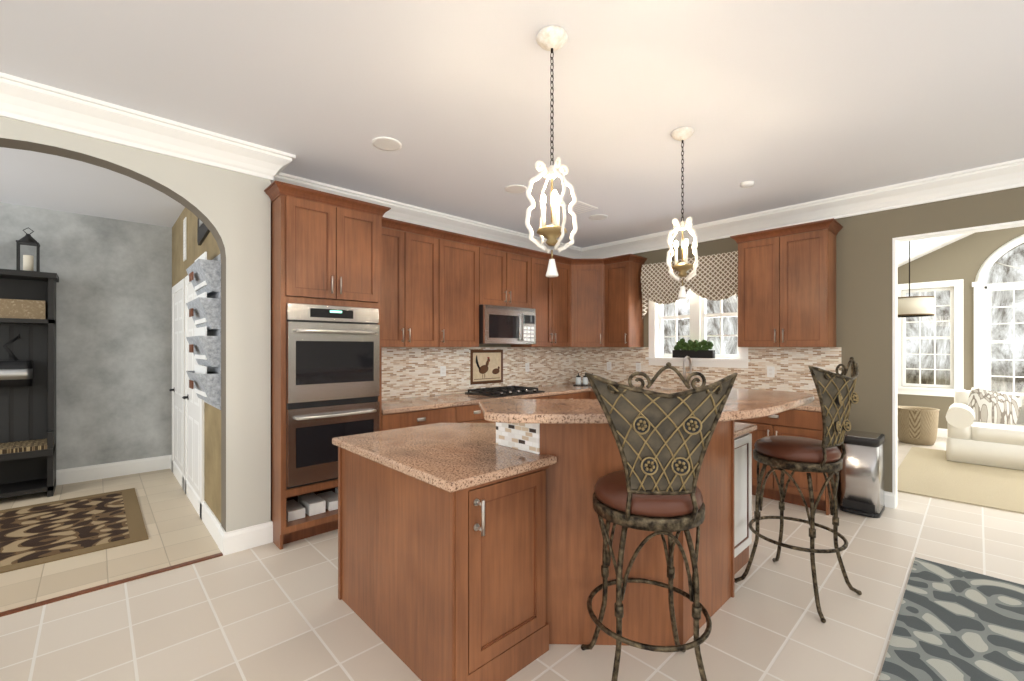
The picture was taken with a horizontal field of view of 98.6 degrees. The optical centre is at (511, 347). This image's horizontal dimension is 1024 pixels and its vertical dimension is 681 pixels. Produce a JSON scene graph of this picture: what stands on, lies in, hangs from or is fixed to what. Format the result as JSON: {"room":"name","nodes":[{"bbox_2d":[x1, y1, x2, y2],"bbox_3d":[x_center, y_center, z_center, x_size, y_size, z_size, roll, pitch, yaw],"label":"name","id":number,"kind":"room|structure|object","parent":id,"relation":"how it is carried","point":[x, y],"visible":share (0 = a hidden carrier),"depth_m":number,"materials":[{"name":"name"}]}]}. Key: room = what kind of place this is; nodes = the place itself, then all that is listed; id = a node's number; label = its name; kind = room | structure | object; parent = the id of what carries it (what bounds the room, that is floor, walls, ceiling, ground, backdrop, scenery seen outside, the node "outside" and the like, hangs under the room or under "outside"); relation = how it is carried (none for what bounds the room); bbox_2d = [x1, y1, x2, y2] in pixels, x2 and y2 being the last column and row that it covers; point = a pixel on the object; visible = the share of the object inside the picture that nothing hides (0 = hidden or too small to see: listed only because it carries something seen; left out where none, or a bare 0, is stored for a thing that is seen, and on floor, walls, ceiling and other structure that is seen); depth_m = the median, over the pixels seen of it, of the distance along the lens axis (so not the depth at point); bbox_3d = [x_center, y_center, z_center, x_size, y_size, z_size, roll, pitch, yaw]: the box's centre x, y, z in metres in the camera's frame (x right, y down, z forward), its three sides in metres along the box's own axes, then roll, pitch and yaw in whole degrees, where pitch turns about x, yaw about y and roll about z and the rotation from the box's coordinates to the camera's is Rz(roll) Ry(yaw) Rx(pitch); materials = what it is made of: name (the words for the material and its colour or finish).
{"room":"kitchen","nodes":[
{"label":"kitchen","id":0,"kind":"room"},
{"bbox_2d":[0,202,171,469],"bbox_3d":[-5.650,0.010,3.755,4.640,2.840,0.140,0,0,-43],"label":"wall","id":1,"kind":"structure","parent":0,"point":[113,342],"depth_m":4.81,"materials":[{"name":"grey paint"}]},
{"bbox_2d":[56,455,168,485],"bbox_3d":[-5.646,1.350,3.649,4.500,0.160,0.018,0,0,-43],"label":"baseboard","id":2,"kind":"structure","parent":1,"relation":"attached to","point":[108,470],"depth_m":4.82,"materials":[{"name":"white wood"}]},
{"bbox_2d":[0,469,222,616],"bbox_3d":[-4.625,1.476,2.671,4.640,0.108,3.122,0,0,-43],"label":"floor","id":3,"kind":"structure","parent":0,"point":[179,534],"depth_m":3.06,"materials":[{"name":"beige tile"}]},
{"bbox_2d":[0,227,58,498],"bbox_3d":[-5.013,0.133,3.926,1.340,2.594,0.480,0,0,-43],"label":"hall tree","id":4,"kind":"object","parent":3,"relation":"on","point":[27,379],"visible":1,"depth_m":4.30,"materials":[{"name":"black wood"}]},
{"bbox_2d":[0,488,147,573],"bbox_3d":[-4.099,1.421,3.054,2.330,0.010,1.610,0,0,-43],"label":"rug","id":5,"kind":"object","parent":3,"relation":"on","point":[38,534],"visible":0.9,"depth_m":3.44,"materials":[{"name":"brown fabric"}]},
{"bbox_2d":[0,116,270,531],"bbox_3d":[-3.565,0.010,1.652,4.780,2.840,0.160,0,0,-43],"label":"wall","id":6,"kind":"structure","parent":0,"point":[230,210],"depth_m":3.09,"materials":[{"name":"grey paint"}]},
{"bbox_2d":[218,491,894,555],"bbox_3d":[0.451,1.355,0.578,9.140,0.150,7.240,0,0,-43],"label":"baseboard","id":7,"kind":"structure","parent":6,"relation":"attached to","point":[235,541],"depth_m":3.13,"materials":[{"name":"white wood"}]},
{"bbox_2d":[172,207,220,522],"bbox_3d":[-3.001,0.010,4.229,0.140,2.840,2.810,0,0,-43],"label":"wall","id":8,"kind":"structure","parent":0,"point":[212,434],"depth_m":3.58,"materials":[{"name":"beige paint"}]},
{"bbox_2d":[169,275,203,515],"bbox_3d":[-3.249,0.372,4.346,0.058,2.115,1.970,0,0,-43],"label":"doors","id":9,"kind":"structure","parent":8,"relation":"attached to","point":[187,430],"depth_m":4.29,"materials":[{"name":"white wood"}]},
{"bbox_2d":[169,455,220,545],"bbox_3d":[-3.049,1.350,4.164,0.018,0.160,2.780,0,0,-43],"label":"baseboard","id":10,"kind":"structure","parent":8,"relation":"attached to","point":[210,520],"depth_m":3.75,"materials":[{"name":"white wood"}]},
{"bbox_2d":[183,217,220,409],"bbox_3d":[-2.758,-0.420,3.771,0.134,1.740,1.810,0,0,-43],"label":"mail organizer","id":11,"kind":"object","parent":8,"relation":"attached to","point":[204,305],"visible":0.92,"depth_m":3.18,"materials":[{"name":"white metal"}]},
{"bbox_2d":[383,227,567,398],"bbox_3d":[-0.488,0.010,4.948,4.500,2.840,0.400,0,0,-43],"label":"wall","id":12,"kind":"structure","parent":0,"point":[494,345],"depth_m":5.28,"materials":[{"name":"brown"}]},
{"bbox_2d":[349,347,841,402],"bbox_3d":[0.817,0.258,4.130,3.446,0.515,3.100,0,0,-43],"label":"backsplash","id":13,"kind":"structure","parent":12,"relation":"attached to","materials":[{"name":"tile"}]},
{"bbox_2d":[0,437,1023,680],"bbox_3d":[1.985,1.480,2.304,13.740,0.100,7.640,0,0,-43],"label":"floor","id":14,"kind":"structure","parent":0,"point":[272,611],"depth_m":2.31,"materials":[{"name":"beige tile"}]},
{"bbox_2d":[336,399,756,680],"bbox_3d":[0.329,0.875,2.692,2.172,1.111,1.544,0,0,-43],"label":"kitchen island","id":15,"kind":"object","parent":14,"relation":"on","point":[469,551],"depth_m":2.11,"materials":[{"name":"brown wood"}]},
{"bbox_2d":[479,388,813,447],"bbox_3d":[0.753,0.298,2.415,1.977,0.040,1.175,0,0,-43],"label":"island countertop","id":16,"kind":"structure","parent":15,"relation":"on","point":[586,419],"depth_m":2.11,"materials":[{"name":"brown stone"}]},
{"bbox_2d":[264,180,842,549],"bbox_3d":[0.529,0.144,3.841,4.264,2.572,3.124,0,0,-43],"label":"kitchen cabinets","id":17,"kind":"object","parent":14,"relation":"on","point":[373,321],"visible":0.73,"depth_m":4.16,"materials":[{"name":"brown wood"}]},
{"bbox_2d":[266,303,379,489],"bbox_3d":[-1.481,0.347,3.494,0.686,1.315,0.603,0,0,-43],"label":"wall oven","id":18,"kind":"object","parent":17,"relation":"in","point":[331,351],"depth_m":3.27,"materials":[{"name":"silver metal"}]},
{"bbox_2d":[460,304,535,344],"bbox_3d":[-0.135,-0.242,5.033,0.780,0.415,0.471,0,0,-43],"label":"microwave","id":19,"kind":"object","parent":17,"relation":"in","point":[497,323],"depth_m":4.84,"materials":[{"name":"silver metal"}]},
{"bbox_2d":[464,385,544,397],"bbox_3d":[-0.075,0.492,4.970,0.750,0.044,0.515,0,0,-43],"label":"cooktop","id":20,"kind":"object","parent":17,"relation":"in","point":[504,391],"depth_m":4.86,"materials":[{"name":"black metal"}]},
{"bbox_2d":[573,373,592,385],"bbox_3d":[0.990,0.432,5.932,0.320,0.164,0.100,0,0,2],"label":"canister set","id":21,"kind":"object","parent":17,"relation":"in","point":[578,380],"visible":0.79,"depth_m":5.90,"materials":[{"name":"white ceramic"}]},
{"bbox_2d":[350,382,842,414],"bbox_3d":[0.825,0.535,4.121,3.446,0.040,3.124,0,0,-43],"label":"countertop","id":22,"kind":"structure","parent":17,"relation":"on","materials":[{"name":"stone"}]},
{"bbox_2d":[683,356,696,389],"bbox_3d":[2.045,0.307,5.062,0.209,0.414,0.101,0,0,-43],"label":"faucet","id":23,"kind":"object","parent":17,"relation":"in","point":[684,363],"visible":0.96,"depth_m":5.07,"materials":[{"name":"silver metal"}]},
{"bbox_2d":[581,362,737,680],"bbox_3d":[0.564,0.742,1.841,0.686,1.378,0.686,0,0,-43],"label":"bar stool","id":24,"kind":"object","parent":14,"relation":"on","point":[662,440],"visible":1,"depth_m":1.63,"materials":[{"name":"metal"}]},
{"bbox_2d":[734,357,861,622],"bbox_3d":[1.673,0.742,2.598,0.595,1.378,0.569,0,0,-43],"label":"bar stool","id":25,"kind":"object","parent":14,"relation":"on","point":[837,395],"visible":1,"depth_m":2.43,"materials":[{"name":"brown metal"}]},
{"bbox_2d":[840,430,884,517],"bbox_3d":[3.080,1.099,3.876,0.412,0.662,0.275,0,0,-43],"label":"trash can","id":26,"kind":"object","parent":14,"relation":"on","point":[862,482],"visible":0.9,"depth_m":3.76,"materials":[{"name":"silver metal"}]},
{"bbox_2d":[898,406,939,445],"bbox_3d":[6.037,1.169,6.576,0.510,0.518,0.510,0,0,-43],"label":"wicker basket","id":27,"kind":"object","parent":14,"relation":"on","point":[917,425],"visible":0.92,"depth_m":6.41,"materials":[{"name":"beige wicker"}]},
{"bbox_2d":[878,557,1023,680],"bbox_3d":[2.302,1.424,1.372,2.820,0.010,1.750,0,0,-43],"label":"rug","id":28,"kind":"object","parent":14,"relation":"on","point":[954,624],"visible":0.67,"depth_m":2.21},
{"bbox_2d":[898,447,1023,513],"bbox_3d":[5.846,1.423,4.173,2.680,0.014,3.250,0,0,-43],"label":"jute rug","id":29,"kind":"object","parent":14,"relation":"on","point":[932,473],"visible":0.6,"depth_m":4.64,"materials":[{"name":"beige carpet"}]},
{"bbox_2d":[946,387,1023,470],"bbox_3d":[6.455,0.967,5.079,0.950,0.886,2.040,0,0,-43],"label":"sofa","id":30,"kind":"object","parent":29,"relation":"on","point":[986,427],"visible":1,"depth_m":5.40,"materials":[{"name":"white fabric"}]},
{"bbox_2d":[0,0,1023,247],"bbox_3d":[-0.562,-1.460,1.650,9.140,0.100,10.190,0,0,-43],"label":"ceiling","id":31,"kind":"structure","parent":0,"point":[784,102],"depth_m":2.45,"materials":[{"name":"white paint"}]},
{"bbox_2d":[372,137,401,150],"bbox_3d":[-0.851,-1.395,2.994,0.201,0.029,0.203,0,0,24],"label":"recessed light","id":32,"kind":"object","parent":31,"relation":"in","point":[392,144],"depth_m":3.03,"materials":[{"name":"white plastic"}]},
{"bbox_2d":[505,185,526,192],"bbox_3d":[0.034,-1.395,3.845,0.199,0.029,0.202,0,0,24],"label":"recessed light","id":33,"kind":"object","parent":31,"relation":"in","point":[511,188],"depth_m":3.90,"materials":[{"name":"white plastic"}]},
{"bbox_2d":[525,25,577,276],"bbox_3d":[0.181,-0.865,1.995,0.186,1.089,0.186,0,0,25],"label":"pendant light","id":34,"kind":"object","parent":31,"relation":"hanging from","point":[551,38],"visible":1,"depth_m":1.97,"materials":[{"name":"white metal"}]},
{"bbox_2d":[560,201,597,213],"bbox_3d":[0.661,-1.395,4.358,0.327,0.029,0.373,0,0,24],"label":"recessed light","id":35,"kind":"object","parent":31,"relation":"in","point":[580,207],"depth_m":4.43,"materials":[{"name":"white plastic"}]},
{"bbox_2d":[589,214,607,219],"bbox_3d":[0.917,-1.395,4.680,0.191,0.029,0.204,0,0,24],"label":"recessed light","id":36,"kind":"object","parent":31,"relation":"in","point":[599,216],"depth_m":4.76,"materials":[{"name":"white plastic"}]},
{"bbox_2d":[666,127,697,298],"bbox_3d":[1.115,-0.865,2.880,0.186,1.089,0.186,0,0,25],"label":"pendant light","id":37,"kind":"object","parent":31,"relation":"hanging from","point":[682,134],"visible":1,"depth_m":2.85,"materials":[{"name":"white metal"}]},
{"bbox_2d":[740,181,753,187],"bbox_3d":[1.995,-1.395,3.739,0.105,0.029,0.170,0,0,24],"label":"recessed light","id":38,"kind":"object","parent":31,"relation":"in","point":[747,184],"depth_m":3.76,"materials":[{"name":"white"}]},
{"bbox_2d":[0,72,1023,258],"bbox_3d":[0.311,-1.319,0.624,9.000,0.181,7.500,0,0,-43],"label":"crown molding","id":39,"kind":"structure","parent":0,"point":[30,101],"depth_m":3.47,"materials":[{"name":"white"}]},
{"bbox_2d":[581,186,1023,491],"bbox_3d":[3.631,0.010,3.764,0.140,2.840,7.780,0,0,-43],"label":"wall","id":40,"kind":"structure","parent":0,"point":[864,291],"depth_m":4.01,"materials":[{"name":"brown paint"}]},
{"bbox_2d":[640,251,737,318],"bbox_3d":[2.104,-0.670,5.155,0.164,0.740,1.240,0,0,-43],"label":"swag valance","id":41,"kind":"object","parent":40,"relation":"attached to","point":[715,278],"visible":0.85,"depth_m":5.04,"materials":[{"name":"fabric"}]},
{"bbox_2d":[646,289,749,367],"bbox_3d":[2.187,-0.365,5.234,0.180,1.190,1.220,0,0,-43],"label":"kitchen window","id":42,"kind":"structure","parent":40,"relation":"in","point":[697,316],"depth_m":5.23,"materials":[{"name":"white wood"}]},
{"bbox_2d":[672,338,714,357],"bbox_3d":[2.139,0.009,5.202,0.077,0.237,0.480,0,0,-43],"label":"plant","id":43,"kind":"object","parent":42,"relation":"on","point":[694,349],"visible":1,"depth_m":5.17,"materials":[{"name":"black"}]},
{"bbox_2d":[892,220,1023,508],"bbox_3d":[4.085,0.230,3.285,0.148,2.401,1.882,0,0,-43],"label":"trim","id":44,"kind":"structure","parent":40,"relation":"attached to","point":[897,240],"depth_m":3.91,"materials":[{"name":"white wood"}]},
{"bbox_2d":[898,233,972,266],"bbox_3d":[6.350,-1.830,4.339,4.600,1.280,4.880,0,0,-43],"label":"ceiling","id":45,"kind":"structure","parent":0,"point":[920,248],"depth_m":6.65,"materials":[{"name":"white paint"}]},
{"bbox_2d":[898,241,933,316],"bbox_3d":[5.011,-0.880,5.551,0.454,0.980,0.454,0,0,-43],"label":"pendant light","id":46,"kind":"object","parent":45,"relation":"hanging from","point":[915,306],"visible":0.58,"depth_m":5.36,"materials":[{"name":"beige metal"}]},
{"bbox_2d":[898,226,1023,428],"bbox_3d":[7.970,-0.520,5.872,0.140,3.900,4.880,0,0,-43],"label":"wall","id":47,"kind":"structure","parent":0,"point":[964,258],"depth_m":6.82,"materials":[{"name":"brown paint"}]},
{"bbox_2d":[898,279,964,396],"bbox_3d":[6.721,-0.135,7.127,0.150,1.830,0.860,0,0,-43],"label":"window","id":48,"kind":"structure","parent":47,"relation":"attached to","point":[956,335],"depth_m":7.03,"materials":[{"name":"white wood"}]},
{"bbox_2d":[937,428,947,437],"bbox_3d":[7.913,1.360,5.818,0.016,0.140,4.600,0,0,-43],"label":"baseboard","id":49,"kind":"structure","parent":47,"relation":"attached to","point":[942,433],"depth_m":6.96,"materials":[{"name":"white"}]},
{"bbox_2d":[972,234,1023,392],"bbox_3d":[7.717,-0.217,6.073,0.150,3.015,1.900,0,0,-43],"label":"window","id":50,"kind":"structure","parent":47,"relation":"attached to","point":[983,341],"depth_m":6.64,"materials":[{"name":"white wood"}]},
{"label":"outside","id":51,"kind":"structure","parent":0,"visible":0},
{"bbox_2d":[664,244,1023,392],"bbox_3d":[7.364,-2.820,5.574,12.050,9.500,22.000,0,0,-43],"label":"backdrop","id":52,"kind":"structure","parent":51,"point":[911,333],"depth_m":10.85,"materials":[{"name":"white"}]}
]}

